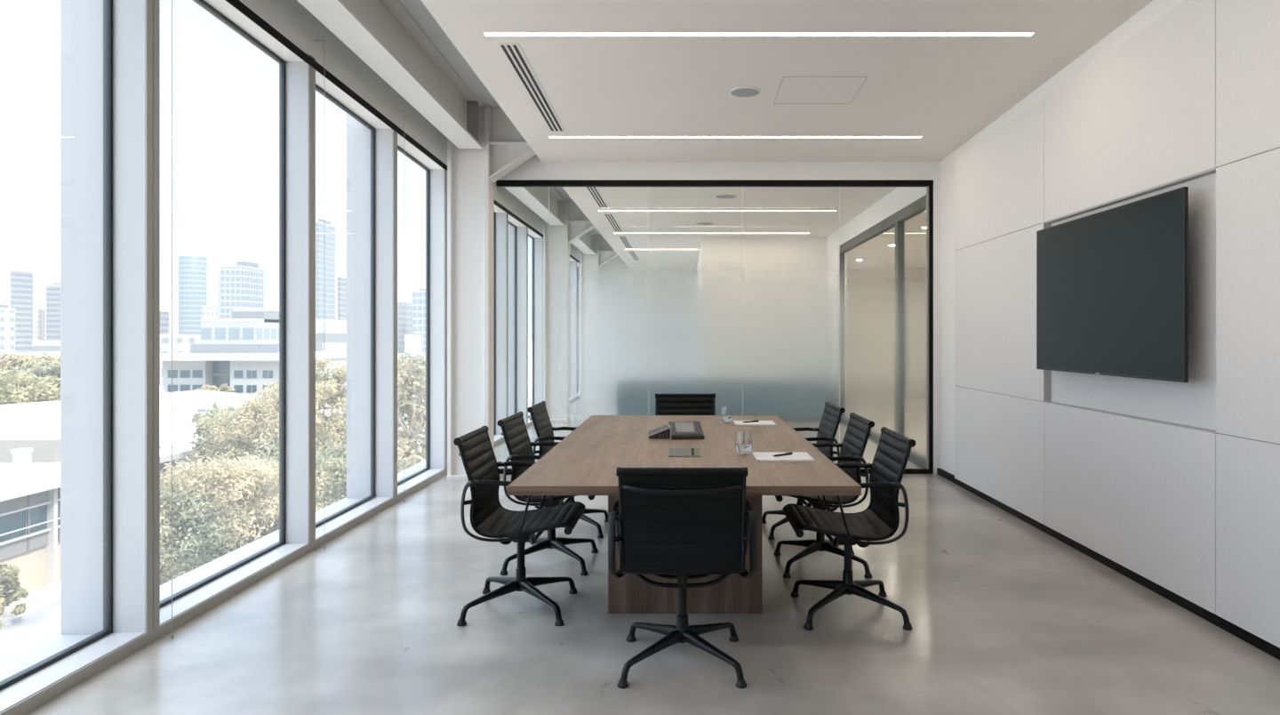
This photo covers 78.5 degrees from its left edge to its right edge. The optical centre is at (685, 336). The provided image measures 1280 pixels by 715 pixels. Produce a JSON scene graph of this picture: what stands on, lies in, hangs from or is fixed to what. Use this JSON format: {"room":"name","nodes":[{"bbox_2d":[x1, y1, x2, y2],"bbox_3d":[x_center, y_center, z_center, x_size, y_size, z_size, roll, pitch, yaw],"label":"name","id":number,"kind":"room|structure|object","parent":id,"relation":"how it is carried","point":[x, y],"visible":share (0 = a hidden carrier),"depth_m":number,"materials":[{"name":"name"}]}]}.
{"room":"conference room","nodes":[
{"label":"conference room","id":0,"kind":"room"},
{"bbox_2d":[0,396,577,714],"bbox_3d":[-2.364,1.324,7.450,0.008,0.052,25.100,0,0,0],"label":"trim","id":1,"kind":"structure","parent":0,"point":[67,683],"depth_m":3.68,"materials":[{"name":"grey metal"}]},
{"bbox_2d":[189,0,580,261],"bbox_3d":[-2.490,-2.111,7.450,0.260,0.837,25.100,0,0,0],"label":"ceiling beam","id":2,"kind":"structure","parent":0,"point":[291,19],"depth_m":5.61,"materials":[{"name":"white paint"}]},
{"bbox_2d":[0,0,159,711],"bbox_3d":[-2.450,-0.256,2.792,0.180,3.212,1.440,0,0,0],"label":"window","id":3,"kind":"structure","parent":2,"relation":"in","point":[26,683],"depth_m":3.43,"materials":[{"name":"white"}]},
{"bbox_2d":[170,0,173,639],"bbox_3d":[-2.332,-0.300,3.505,0.076,3.300,0.012,0,0,0],"label":"cable","id":4,"kind":"object","parent":2,"relation":"attached to","point":[172,634],"visible":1,"depth_m":3.50,"materials":[{"name":"silver metal"}]},
{"bbox_2d":[160,0,307,624],"bbox_3d":[-2.454,-0.235,4.210,0.172,3.169,1.396,0,0,0],"label":"window","id":5,"kind":"structure","parent":2,"relation":"in","point":[183,600],"depth_m":4.71,"materials":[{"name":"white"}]},
{"bbox_2d":[225,0,446,169],"bbox_3d":[-2.360,-1.818,1.310,0.008,0.350,12.820,0,0,0],"label":"trim","id":6,"kind":"structure","parent":2,"relation":"attached to","point":[237,4],"depth_m":5.09,"materials":[{"name":"black metal"}]},
{"bbox_2d":[285,54,392,543],"bbox_3d":[-2.450,-0.214,5.618,0.180,3.127,1.420,0,0,0],"label":"window","id":7,"kind":"structure","parent":2,"relation":"in","point":[324,86],"depth_m":4.91,"materials":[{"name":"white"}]},
{"bbox_2d":[375,122,447,497],"bbox_3d":[-2.450,-0.192,7.045,0.180,3.085,1.434,0,0,0],"label":"window","id":8,"kind":"structure","parent":2,"relation":"in","point":[404,147],"depth_m":6.38,"materials":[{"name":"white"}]},
{"bbox_2d":[493,203,505,441],"bbox_3d":[-2.454,-0.172,9.715,0.172,3.043,1.246,0,0,0],"label":"window","id":9,"kind":"structure","parent":2,"relation":"in","point":[496,209],"depth_m":10.32,"materials":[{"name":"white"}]},
{"bbox_2d":[496,212,527,434],"bbox_3d":[-2.450,-0.172,11.030,0.180,3.043,1.384,0,0,0],"label":"window","id":10,"kind":"structure","parent":2,"relation":"in","point":[512,221],"depth_m":10.64,"materials":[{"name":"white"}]},
{"bbox_2d":[446,165,580,263],"bbox_3d":[-2.360,-1.668,13.860,0.008,0.050,12.280,0,0,0],"label":"trim","id":11,"kind":"structure","parent":2,"relation":"attached to","point":[495,203],"depth_m":11.12,"materials":[{"name":"black"}]},
{"bbox_2d":[528,227,543,423],"bbox_3d":[-2.450,-0.172,12.392,0.180,3.043,1.340,0,0,0],"label":"window","id":12,"kind":"structure","parent":2,"relation":"in","point":[532,235],"depth_m":12.98,"materials":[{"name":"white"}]},
{"bbox_2d":[569,256,576,399],"bbox_3d":[-2.450,-0.172,16.382,0.180,3.043,1.320,0,0,0],"label":"window","id":13,"kind":"structure","parent":2,"relation":"in","point":[571,259],"depth_m":16.96,"materials":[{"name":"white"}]},
{"bbox_2d":[576,262,580,301],"bbox_3d":[-2.450,-0.172,17.717,0.180,3.043,1.350,0,0,0],"label":"window","id":14,"kind":"structure","parent":2,"relation":"in","point":[578,263],"depth_m":18.31,"materials":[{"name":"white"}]},
{"bbox_2d":[399,0,500,107],"bbox_3d":[1.890,-2.515,1.210,9.020,0.610,13.020,0,0,0],"label":"roof slab","id":15,"kind":"structure","parent":0,"point":[417,9],"depth_m":6.08,"materials":[{"name":"grey paint"}]},
{"bbox_2d":[296,0,482,148],"bbox_3d":[-2.038,-2.159,1.165,0.225,0.743,12.530,0,0,0],"label":"steel beam","id":16,"kind":"structure","parent":15,"relation":"attached to","point":[383,34],"depth_m":5.64,"materials":[{"name":"white"}]},
{"bbox_2d":[554,186,600,234],"bbox_3d":[1.890,-2.355,14.360,9.020,0.290,13.280,0,0,0],"label":"roof slab","id":17,"kind":"structure","parent":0,"point":[562,191],"depth_m":12.19,"materials":[{"name":"concrete"}]},
{"bbox_2d":[504,186,564,224],"bbox_3d":[-2.038,-1.994,10.045,0.225,0.432,4.810,0,0,0],"label":"steel beam","id":18,"kind":"structure","parent":17,"relation":"attached to","point":[536,198],"depth_m":11.06,"materials":[{"name":"white metal"}]},
{"bbox_2d":[571,229,595,254],"bbox_3d":[-2.038,-1.994,14.730,0.225,0.432,4.140,0,0,0],"label":"steel beam","id":19,"kind":"structure","parent":17,"relation":"attached to","point":[583,243],"depth_m":15.88,"materials":[{"name":"white"}]},
{"bbox_2d":[599,255,696,285],"bbox_3d":[-1.075,-0.430,20.060,2.970,3.560,0.120,0,0,0],"label":"wall","id":20,"kind":"structure","parent":0,"point":[615,271],"depth_m":20.00,"materials":[{"name":"paint"}]},
{"bbox_2d":[25,395,1279,714],"bbox_3d":[1.920,1.475,7.850,8.960,0.250,26.300,0,0,0],"label":"floor","id":21,"kind":"structure","parent":0,"point":[1006,617],"depth_m":3.51,"materials":[{"name":"concrete"}]},
{"bbox_2d":[0,411,530,680],"bbox_3d":[-2.650,1.427,7.400,0.220,0.245,25.600,0,0,0],"label":"ledge","id":22,"kind":"object","parent":21,"relation":"attached to","point":[20,660],"visible":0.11,"depth_m":4.18,"materials":[{"name":"grey"}]},
{"bbox_2d":[60,0,103,633],"bbox_3d":[-2.645,-0.263,3.497,0.200,3.135,0.126,0,0,0],"label":"fin","id":23,"kind":"structure","parent":22,"relation":"on","point":[81,20],"depth_m":3.43,"materials":[{"name":"white metal"}]},
{"bbox_2d":[346,112,370,497],"bbox_3d":[-2.645,-0.263,6.397,0.200,3.135,0.126,0,0,0],"label":"fin","id":24,"kind":"structure","parent":22,"relation":"on","point":[358,136],"depth_m":6.33,"materials":[{"name":"white metal"}]},
{"bbox_2d":[508,224,514,415],"bbox_3d":[-2.645,-0.233,11.707,0.200,3.075,0.126,0,0,0],"label":"fin","id":25,"kind":"structure","parent":22,"relation":"on","point":[511,229],"depth_m":11.64,"materials":[{"name":"white metal"}]},
{"bbox_2d":[446,104,493,479],"bbox_3d":[-2.065,-0.432,7.515,0.394,3.565,0.230,0,0,0],"label":"steel column","id":26,"kind":"structure","parent":21,"relation":"on","point":[469,187],"depth_m":7.49,"materials":[{"name":"white"}]},
{"bbox_2d":[488,107,535,182],"bbox_3d":[-1.433,-1.857,7.535,0.866,0.705,0.190,0,0,0],"label":"cross beam","id":27,"kind":"structure","parent":26,"relation":"attached to","point":[509,148],"depth_m":7.53,"materials":[{"name":"white paint"}]},
{"bbox_2d":[453,425,585,625],"bbox_3d":[-0.812,0.910,3.900,0.566,0.880,0.584,0,0,0],"label":"office chair","id":28,"kind":"object","parent":21,"relation":"on","point":[489,518],"visible":0.99,"depth_m":3.82,"materials":[{"name":"black leather"}]},
{"bbox_2d":[496,411,598,575],"bbox_3d":[-0.792,0.910,4.680,0.566,0.880,0.584,0,0,1],"label":"office chair","id":29,"kind":"object","parent":21,"relation":"on","point":[517,441],"visible":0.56,"depth_m":4.57,"materials":[{"name":"black leather"}]},
{"bbox_2d":[543,198,569,422],"bbox_3d":[-2.065,-0.430,12.535,0.394,3.560,0.230,0,0,0],"label":"steel column","id":30,"kind":"structure","parent":21,"relation":"on","point":[559,246],"depth_m":12.50,"materials":[{"name":"white"}]},
{"bbox_2d":[568,199,594,243],"bbox_3d":[-1.433,-1.857,12.555,0.866,0.705,0.190,0,0,0],"label":"cross beam","id":31,"kind":"structure","parent":30,"relation":"attached to","point":[580,224],"depth_m":12.55,"materials":[{"name":"white paint"}]},
{"bbox_2d":[527,400,607,537],"bbox_3d":[-0.792,0.910,5.500,0.566,0.880,0.584,0,0,0],"label":"office chair","id":32,"kind":"object","parent":21,"relation":"on","point":[540,417],"visible":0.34,"depth_m":5.40,"materials":[{"name":"black metal"}]},
{"bbox_2d":[580,233,599,296],"bbox_3d":[-2.065,-0.430,16.885,0.394,3.560,0.230,0,0,0],"label":"steel column","id":33,"kind":"structure","parent":21,"relation":"on","point":[589,263],"depth_m":16.86,"materials":[{"name":"white"}]},
{"bbox_2d":[598,234,617,267],"bbox_3d":[-1.433,-1.857,16.895,0.866,0.705,0.190,0,0,0],"label":"cross beam","id":34,"kind":"structure","parent":33,"relation":"attached to","point":[606,252],"depth_m":16.89,"materials":[{"name":"white paint"}]},
{"bbox_2d":[608,466,756,687],"bbox_3d":[-0.012,0.925,3.263,0.584,0.850,0.566,0,0,0],"label":"office chair","id":35,"kind":"object","parent":21,"relation":"on","point":[681,524],"visible":1,"depth_m":3.07,"materials":[{"name":"black leather"}]},
{"bbox_2d":[507,415,861,613],"bbox_3d":[-0.005,0.980,4.650,1.448,0.740,2.900,0,0,0],"label":"conference table","id":36,"kind":"object","parent":21,"relation":"on","point":[586,461],"visible":0.7,"depth_m":3.82,"materials":[{"name":"brown wood"}]},
{"bbox_2d":[648,421,704,439],"bbox_3d":[-0.062,0.572,4.805,0.333,0.076,0.302,0,0,-4],"label":"desk phone","id":37,"kind":"object","parent":36,"relation":"on","point":[674,429],"visible":1,"depth_m":4.72,"materials":[{"name":"grey plastic"}]},
{"bbox_2d":[668,448,701,456],"bbox_3d":[-0.004,0.607,4.130,0.168,0.006,0.300,0,0,0],"label":"hatch","id":38,"kind":"object","parent":36,"relation":"on","point":[673,452],"visible":1,"depth_m":4.08,"materials":[{"name":"silver metal"}]},
{"bbox_2d":[735,431,751,455],"bbox_3d":[0.302,0.550,4.060,0.092,0.120,0.092,0,0,0],"label":"water glass","id":39,"kind":"object","parent":36,"relation":"on","point":[742,448],"visible":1,"depth_m":4.03,"materials":[{"name":"clear"}]},
{"bbox_2d":[733,420,775,425],"bbox_3d":[0.485,0.605,5.500,0.281,0.011,0.240,0,0,0],"label":"notepad","id":40,"kind":"object","parent":36,"relation":"on","point":[736,422],"visible":0.96,"depth_m":5.42,"materials":[{"name":"white paper"}]},
{"bbox_2d":[752,451,814,461],"bbox_3d":[0.492,0.605,3.955,0.281,0.011,0.250,0,0,0],"label":"notepad","id":41,"kind":"object","parent":36,"relation":"on","point":[760,456],"visible":1,"depth_m":3.92,"materials":[{"name":"white paper"}]},
{"bbox_2d":[655,393,715,415],"bbox_3d":[0.000,0.910,6.252,0.584,0.880,0.566,0,0,0],"label":"office chair","id":42,"kind":"object","parent":21,"relation":"on","point":[665,404],"visible":0.16,"depth_m":6.47,"materials":[{"name":"black leather"}]},
{"bbox_2d":[496,179,933,473],"bbox_3d":[0.290,-0.099,7.748,4.313,2.898,0.064,0,0,0],"label":"glass wall","id":43,"kind":"structure","parent":21,"relation":"on","point":[783,350],"depth_m":7.75,"materials":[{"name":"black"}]},
{"bbox_2d":[762,400,845,539],"bbox_3d":[0.792,0.910,5.460,0.567,0.880,0.584,0,0,-1],"label":"office chair","id":44,"kind":"object","parent":21,"relation":"on","point":[827,430],"visible":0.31,"depth_m":5.37,"materials":[{"name":"black leather"}]},
{"bbox_2d":[773,412,874,577],"bbox_3d":[0.792,0.910,4.630,0.566,0.880,0.584,0,0,0],"label":"office chair","id":45,"kind":"object","parent":21,"relation":"on","point":[853,444],"visible":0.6,"depth_m":4.51,"materials":[{"name":"black leather"}]},
{"bbox_2d":[782,426,916,630],"bbox_3d":[0.792,0.910,3.850,0.566,0.880,0.584,0,0,0],"label":"office chair","id":46,"kind":"object","parent":21,"relation":"on","point":[880,520],"visible":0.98,"depth_m":3.77,"materials":[{"name":"black leather"}]},
{"bbox_2d":[838,194,926,468],"bbox_3d":[2.490,-0.050,10.180,0.080,2.800,4.640,0,0,0],"label":"door frame","id":47,"kind":"structure","parent":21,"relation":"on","point":[897,220],"depth_m":9.04,"materials":[{"name":"grey"}]},
{"bbox_2d":[696,239,702,283],"bbox_3d":[0.350,-0.189,16.810,0.120,3.078,6.380,0,0,0],"label":"wall","id":48,"kind":"structure","parent":0,"point":[700,261],"depth_m":15.47,"materials":[{"name":"paint"}]},
{"bbox_2d":[499,154,940,180],"bbox_3d":[0.335,-1.877,7.790,4.390,0.665,0.140,0,0,0],"label":"ceiling beam","id":49,"kind":"structure","parent":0,"point":[533,168],"depth_m":7.72,"materials":[{"name":"paint"}]},
{"bbox_2d":[562,186,897,269],"bbox_3d":[0.515,-1.758,13.930,3.870,0.060,12.140,0,0,0],"label":"ceiling","id":50,"kind":"structure","parent":0,"point":[853,200],"depth_m":10.98,"materials":[{"name":"paint"}]},
{"bbox_2d":[584,186,608,207],"bbox_3d":[-1.087,-1.726,9.675,0.135,0.006,1.550,0,0,0],"label":"ceiling vent","id":51,"kind":"object","parent":50,"relation":"in","point":[594,191],"visible":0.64,"depth_m":9.64,"materials":[{"name":"white"}]},
{"bbox_2d":[602,213,622,231],"bbox_3d":[-1.087,-1.726,11.880,0.135,0.006,1.840,0,0,0],"label":"ceiling vent","id":52,"kind":"object","parent":50,"relation":"in","point":[611,219],"visible":1,"depth_m":11.72,"materials":[{"name":"white"}]},
{"bbox_2d":[613,232,809,233],"bbox_3d":[0.435,-1.726,13.000,3.262,0.005,0.056,0,0,0],"label":"recessed light","id":53,"kind":"object","parent":50,"relation":"in","point":[613,233],"visible":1,"depth_m":13.02,"materials":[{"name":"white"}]},
{"bbox_2d":[598,210,836,211],"bbox_3d":[0.435,-1.726,10.700,3.262,0.005,0.056,0,0,0],"label":"recessed light","id":54,"kind":"object","parent":50,"relation":"in","point":[598,211],"visible":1,"depth_m":10.72,"materials":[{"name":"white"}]},
{"bbox_2d":[702,236,827,285],"bbox_3d":[1.370,-0.189,13.560,2.160,3.078,0.120,0,0,0],"label":"wall","id":55,"kind":"structure","parent":0,"point":[766,260],"depth_m":13.50,"materials":[{"name":"paint"}]},
{"bbox_2d":[421,0,1153,161],"bbox_3d":[0.555,-1.871,1.310,3.950,0.285,12.820,0,0,0],"label":"ceiling","id":56,"kind":"structure","parent":0,"point":[945,91],"depth_m":5.22,"materials":[{"name":"paint"}]},
{"bbox_2d":[496,43,565,131],"bbox_3d":[-1.087,-1.772,5.720,0.135,0.047,1.880,0,0,0],"label":"ceiling vent","id":57,"kind":"object","parent":56,"relation":"in","point":[513,53],"visible":1,"depth_m":5.49,"materials":[{"name":"white metal"}]},
{"bbox_2d":[547,136,922,137],"bbox_3d":[0.435,-1.746,6.830,3.262,0.006,0.056,0,0,0],"label":"recessed light","id":58,"kind":"object","parent":56,"relation":"in","point":[548,136],"visible":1,"depth_m":6.81,"materials":[{"name":"white"}]},
{"bbox_2d":[549,136,920,137],"bbox_3d":[0.435,-1.747,6.830,3.250,0.005,0.044,0,0,0],"label":"diffuser","id":59,"kind":"object","parent":58,"relation":"attached to","point":[549,137],"depth_m":6.84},
{"bbox_2d":[729,86,761,97],"bbox_3d":[0.435,-1.771,5.660,0.230,0.010,0.230,0,0,0],"label":"ceiling speaker","id":60,"kind":"object","parent":56,"relation":"attached to","point":[744,92],"visible":1,"depth_m":5.64,"materials":[{"name":"white"}]},
{"bbox_2d":[731,88,759,96],"bbox_3d":[0.435,-1.771,5.660,0.206,0.010,0.206,0,0,0],"label":"grille","id":61,"kind":"object","parent":60,"relation":"attached to","point":[735,92],"depth_m":5.65,"materials":[{"name":"grey"}]},
{"bbox_2d":[482,32,1035,36],"bbox_3d":[0.435,-1.796,4.640,3.262,0.006,0.056,0,0,0],"label":"recessed light","id":62,"kind":"object","parent":56,"relation":"in","point":[486,34],"visible":1,"depth_m":4.64,"materials":[{"name":"white plastic"}]},
{"bbox_2d":[484,32,1033,35],"bbox_3d":[0.435,-1.796,4.640,3.250,0.005,0.044,0,0,0],"label":"diffuser","id":63,"kind":"object","parent":62,"relation":"attached to","point":[485,34],"depth_m":4.64,"materials":[{"name":"white plastic"}]},
{"bbox_2d":[847,268,923,302],"bbox_3d":[4.165,-0.430,18.460,3.170,3.560,0.120,0,0,0],"label":"wall","id":64,"kind":"structure","parent":0,"point":[863,284],"depth_m":18.40,"materials":[{"name":"white paint"}]},
{"bbox_2d":[847,210,926,268],"bbox_3d":[4.090,-1.625,12.010,3.020,0.050,12.780,0,0,0],"label":"ceiling","id":65,"kind":"structure","parent":0,"point":[876,252],"depth_m":14.44,"materials":[{"name":"paint"}]},
{"bbox_2d":[827,0,1279,647],"bbox_3d":[2.550,-0.600,4.260,0.200,3.900,18.720,0,0,0],"label":"wall","id":66,"kind":"structure","parent":0,"point":[1175,484],"depth_m":4.21,"materials":[{"name":"paint"}]},
{"bbox_2d":[933,180,940,473],"bbox_3d":[2.481,-0.098,7.790,0.068,2.895,0.140,0,0,0],"label":"trim","id":67,"kind":"structure","parent":66,"relation":"attached to","point":[936,183],"depth_m":7.72,"materials":[{"name":"paint"}]},
{"bbox_2d":[936,467,1279,659],"bbox_3d":[2.499,1.321,1.310,0.031,0.058,12.820,0,0,0],"label":"baseboard","id":68,"kind":"structure","parent":66,"relation":"attached to","point":[1266,646],"depth_m":4.27,"materials":[{"name":"black"}]},
{"bbox_2d":[1036,186,1188,382],"bbox_3d":[2.445,-0.250,4.515,0.132,0.934,1.570,0,0,0],"label":"wall screen","id":69,"kind":"object","parent":66,"relation":"attached to","point":[1112,284],"visible":1,"depth_m":4.29,"materials":[{"name":"black"}]},
{"label":"outside","id":70,"kind":"structure","parent":0,"visible":0},
{"bbox_2d":[0,340,532,620],"bbox_3d":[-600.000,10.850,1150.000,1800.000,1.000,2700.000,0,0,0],"label":"ground","id":71,"kind":"structure","parent":70,"point":[38,596],"depth_m":31.79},
{"bbox_2d":[0,304,15,361],"bbox_3d":[-266.867,-1.109,304.500,4.221,22.918,9.000,0,0,0],"label":"apartment block","id":72,"kind":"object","parent":71,"relation":"on","point":[7,315],"visible":0.89,"depth_m":305.55,"materials":[{"name":"grey"}]},
{"bbox_2d":[0,563,29,615],"bbox_3d":[-25.055,9.212,27.802,2.749,2.326,2.430,0,0,-35],"label":"tree","id":73,"kind":"object","parent":71,"relation":"on","point":[12,589],"visible":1,"depth_m":28.12,"materials":[{"name":"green plant"}]},
{"bbox_2d":[10,269,32,351],"bbox_3d":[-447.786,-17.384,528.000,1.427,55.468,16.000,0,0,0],"label":"tower","id":74,"kind":"structure","parent":71,"relation":"on","point":[21,281],"depth_m":527.69,"materials":[{"name":"grey"}]},
{"bbox_2d":[0,367,60,404],"bbox_3d":[-71.617,7.175,83.797,12.649,8.173,12.231,0,0,0],"label":"tree","id":75,"kind":"object","parent":71,"relation":"on","point":[17,390],"visible":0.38,"depth_m":82.24,"materials":[{"name":"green plant"}]},
{"bbox_2d":[0,349,60,381],"bbox_3d":[-104.114,6.217,124.494,15.069,8.653,14.287,0,0,0],"label":"tree","id":76,"kind":"object","parent":71,"relation":"on","point":[17,361],"visible":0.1,"depth_m":122.28,"materials":[{"name":"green plant"}]},
{"bbox_2d":[21,264,45,340],"bbox_3d":[-472.500,-20.680,567.000,5.727,62.059,14.000,0,0,0],"label":"tower","id":77,"kind":"structure","parent":71,"relation":"on","point":[38,271],"depth_m":568.07,"materials":[{"name":"grey"}]},
{"bbox_2d":[18,359,60,383],"bbox_3d":[-77.314,6.522,95.800,10.128,7.709,10.199,0,0,0],"label":"tree","id":78,"kind":"object","parent":71,"relation":"on","point":[44,367],"visible":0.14,"depth_m":93.53,"materials":[{"name":"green plant"}]},
{"bbox_2d":[32,340,60,357],"bbox_3d":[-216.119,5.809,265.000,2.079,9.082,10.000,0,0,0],"label":"office block","id":79,"kind":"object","parent":71,"relation":"on","point":[53,347],"visible":0.64,"depth_m":263.40,"materials":[{"name":"grey"}]},
{"bbox_2d":[46,282,60,340],"bbox_3d":[-450.872,-14.280,567.000,13.348,49.259,14.000,0,0,0],"label":"tower","id":80,"kind":"structure","parent":71,"relation":"on","point":[52,291],"depth_m":559.95,"materials":[{"name":"grey"}]},
{"bbox_2d":[0,437,193,595],"bbox_3d":[-39.300,7.575,25.250,27.400,5.550,31.500,0,0,0],"label":"building","id":81,"kind":"structure","parent":71,"relation":"on","point":[29,467],"depth_m":32.24,"materials":[{"name":"beige concrete"}]},
{"bbox_2d":[160,310,168,334],"bbox_3d":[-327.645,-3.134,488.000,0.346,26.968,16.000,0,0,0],"label":"office block","id":82,"kind":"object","parent":71,"relation":"on","point":[164,314],"visible":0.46,"depth_m":491.80,"materials":[{"name":"grey"}]},
{"bbox_2d":[0,390,343,514],"bbox_3d":[-43.450,7.550,56.300,35.100,5.600,27.400,0,0,0],"label":"building","id":83,"kind":"structure","parent":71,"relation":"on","point":[36,419],"depth_m":50.47,"materials":[{"name":"grey"}]},
{"bbox_2d":[160,334,200,384],"bbox_3d":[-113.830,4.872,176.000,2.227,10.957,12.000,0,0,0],"label":"office block","id":84,"kind":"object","parent":71,"relation":"on","point":[181,343],"visible":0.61,"depth_m":173.25,"materials":[{"name":"grey"}]},
{"bbox_2d":[177,251,207,334],"bbox_3d":[-358.273,-25.689,568.909,17.818,72.077,17.818,0,0,0],"label":"tower","id":85,"kind":"structure","parent":71,"relation":"on","point":[192,266],"depth_m":561.59,"materials":[{"name":"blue glass"}]},
{"bbox_2d":[201,304,218,318],"bbox_3d":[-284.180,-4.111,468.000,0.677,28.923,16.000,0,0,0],"label":"office block","id":86,"kind":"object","parent":71,"relation":"on","point":[207,311],"visible":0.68,"depth_m":467.28,"materials":[{"name":"grey"}]},
{"bbox_2d":[194,383,235,392],"bbox_3d":[-44.474,7.344,73.474,4.444,6.044,4.205,0,0,24],"label":"tree","id":87,"kind":"object","parent":71,"relation":"on","point":[224,388],"visible":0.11,"depth_m":73.67,"materials":[{"name":"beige plant"}]},
{"bbox_2d":[200,311,279,343],"bbox_3d":[-110.953,2.040,199.000,13.434,16.620,18.000,0,0,0],"label":"office block","id":88,"kind":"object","parent":71,"relation":"on","point":[244,326],"visible":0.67,"depth_m":190.00,"materials":[{"name":"grey concrete"}]},
{"bbox_2d":[232,311,279,322],"bbox_3d":[-108.267,-4.970,199.000,8.060,2.600,10.800,0,0,0],"label":"plant","id":89,"kind":"object","parent":88,"relation":"on","point":[267,316],"depth_m":193.61,"materials":[{"name":"grey"}]},
{"bbox_2d":[232,308,279,311],"bbox_3d":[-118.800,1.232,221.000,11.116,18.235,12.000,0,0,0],"label":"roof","id":90,"kind":"object","parent":88,"relation":"attached to","point":[234,309],"visible":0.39,"depth_m":214.98,"materials":[{"name":"white"}]},
{"bbox_2d":[218,261,263,318],"bbox_3d":[-302.161,-20.166,533.000,16.132,61.032,26.000,0,0,0],"label":"tower","id":91,"kind":"structure","parent":71,"relation":"on","point":[241,285],"depth_m":520.02,"materials":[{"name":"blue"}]},
{"bbox_2d":[236,261,258,267],"bbox_3d":[-298.128,-48.682,533.000,6.453,4.000,15.600,0,0,0],"label":"plant","id":92,"kind":"object","parent":91,"relation":"on","point":[238,263],"depth_m":526.92,"materials":[{"name":"grey"}]},
{"bbox_2d":[160,343,346,394],"bbox_3d":[-45.559,5.527,84.800,14.359,9.646,16.400,0,0,0],"label":"office building","id":93,"kind":"structure","parent":71,"relation":"on","point":[244,367],"depth_m":78.00,"materials":[{"name":"grey concrete"}]},
{"bbox_2d":[0,402,532,660],"bbox_3d":[-19.100,10.335,170.000,10.200,0.030,460.000,0,0,0],"label":"road","id":94,"kind":"structure","parent":71,"relation":"on","point":[21,635],"depth_m":27.39,"materials":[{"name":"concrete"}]},
{"bbox_2d":[160,485,253,584],"bbox_3d":[-14.909,7.323,22.571,5.031,6.088,4.648,0,0,3],"label":"tree","id":95,"kind":"object","parent":94,"relation":"on","point":[193,512],"visible":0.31,"depth_m":21.97,"materials":[{"name":"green plant"}]},
{"bbox_2d":[160,447,333,583],"bbox_3d":[-14.278,6.998,25.032,6.931,6.744,7.203,0,0,-7],"label":"tree","id":96,"kind":"object","parent":94,"relation":"on","point":[243,484],"visible":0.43,"depth_m":23.61,"materials":[{"name":"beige plant"}]},
{"bbox_2d":[189,392,317,466],"bbox_3d":[-21.783,6.462,40.185,6.810,7.813,6.395,0,0,0],"label":"tree","id":97,"kind":"object","parent":94,"relation":"on","point":[215,409],"visible":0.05,"depth_m":38.97,"materials":[{"name":"beige plant"}]},
{"bbox_2d":[186,379,346,513],"bbox_3d":[-18.927,6.096,35.976,6.951,8.546,7.293,0,0,0],"label":"tree","id":98,"kind":"object","parent":94,"relation":"on","point":[246,423],"visible":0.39,"depth_m":34.54,"materials":[{"name":"beige plant"}]},
{"bbox_2d":[257,353,400,483],"bbox_3d":[-18.445,5.609,40.293,7.010,9.511,6.705,0,0,-26],"label":"tree","id":99,"kind":"object","parent":94,"relation":"on","point":[331,388],"visible":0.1,"depth_m":39.23,"materials":[{"name":"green plant"}]},
{"bbox_2d":[397,353,425,460],"bbox_3d":[-18.168,5.634,52.274,8.508,9.468,6.970,0,0,-6],"label":"tree","id":100,"kind":"object","parent":94,"relation":"on","point":[416,379],"visible":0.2,"depth_m":51.39,"materials":[{"name":"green plant"}]},
{"bbox_2d":[397,350,425,459],"bbox_3d":[-21.883,5.660,65.912,8.930,9.417,9.244,0,0,-37],"label":"tree","id":101,"kind":"object","parent":94,"relation":"on","point":[422,359],"visible":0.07,"depth_m":64.34,"materials":[{"name":"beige plant"}]},
{"bbox_2d":[0,400,532,628],"bbox_3d":[-24.400,10.260,170.000,0.400,0.180,460.000,0,0,0],"label":"kerb","id":102,"kind":"object","parent":71,"relation":"on","point":[11,620],"depth_m":29.11,"materials":[{"name":"grey"}]},
{"bbox_2d":[231,434,415,542],"bbox_3d":[-13.560,6.990,29.829,7.693,6.768,7.807,0,0,31],"label":"tree","id":103,"kind":"object","parent":71,"relation":"on","point":[336,465],"visible":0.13,"depth_m":28.89,"materials":[{"name":"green plant"}]},
{"bbox_2d":[315,218,335,319],"bbox_3d":[-245.577,-34.439,532.000,4.027,89.577,24.000,0,0,0],"label":"tower","id":104,"kind":"structure","parent":71,"relation":"on","point":[324,231],"depth_m":528.60,"materials":[{"name":"blue glass"}]},
{"bbox_2d":[315,319,346,351],"bbox_3d":[-71.303,3.497,157.000,4.325,13.707,14.000,0,0,0],"label":"office block","id":105,"kind":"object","parent":71,"relation":"on","point":[332,333],"visible":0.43,"depth_m":153.08,"materials":[{"name":"grey concrete"}]},
{"bbox_2d":[337,276,346,319],"bbox_3d":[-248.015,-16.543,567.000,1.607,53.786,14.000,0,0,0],"label":"tower","id":106,"kind":"structure","parent":71,"relation":"on","point":[341,280],"depth_m":562.82,"materials":[{"name":"grey"}]},
{"bbox_2d":[397,301,412,352],"bbox_3d":[-185.307,-6.305,510.000,7.796,33.309,20.000,0,0,0],"label":"tower","id":107,"kind":"structure","parent":71,"relation":"on","point":[404,308],"depth_m":502.79,"materials":[{"name":"grey"}]},
{"bbox_2d":[397,433,425,472],"bbox_3d":[-11.190,7.244,32.993,5.602,6.251,5.602,0,0,-32],"label":"tree","id":108,"kind":"object","parent":71,"relation":"on","point":[415,451],"visible":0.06,"depth_m":33.24,"materials":[{"name":"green plant"}]},
{"bbox_2d":[404,334,421,359],"bbox_3d":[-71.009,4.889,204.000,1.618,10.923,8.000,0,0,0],"label":"office block","id":109,"kind":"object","parent":71,"relation":"on","point":[412,342],"visible":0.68,"depth_m":201.56,"materials":[{"name":"grey"}]},
{"bbox_2d":[412,288,425,353],"bbox_3d":[-160.716,-9.734,490.000,13.477,40.168,20.000,0,0,0],"label":"tower","id":110,"kind":"structure","parent":71,"relation":"on","point":[419,297],"depth_m":480.00,"materials":[{"name":"grey"}]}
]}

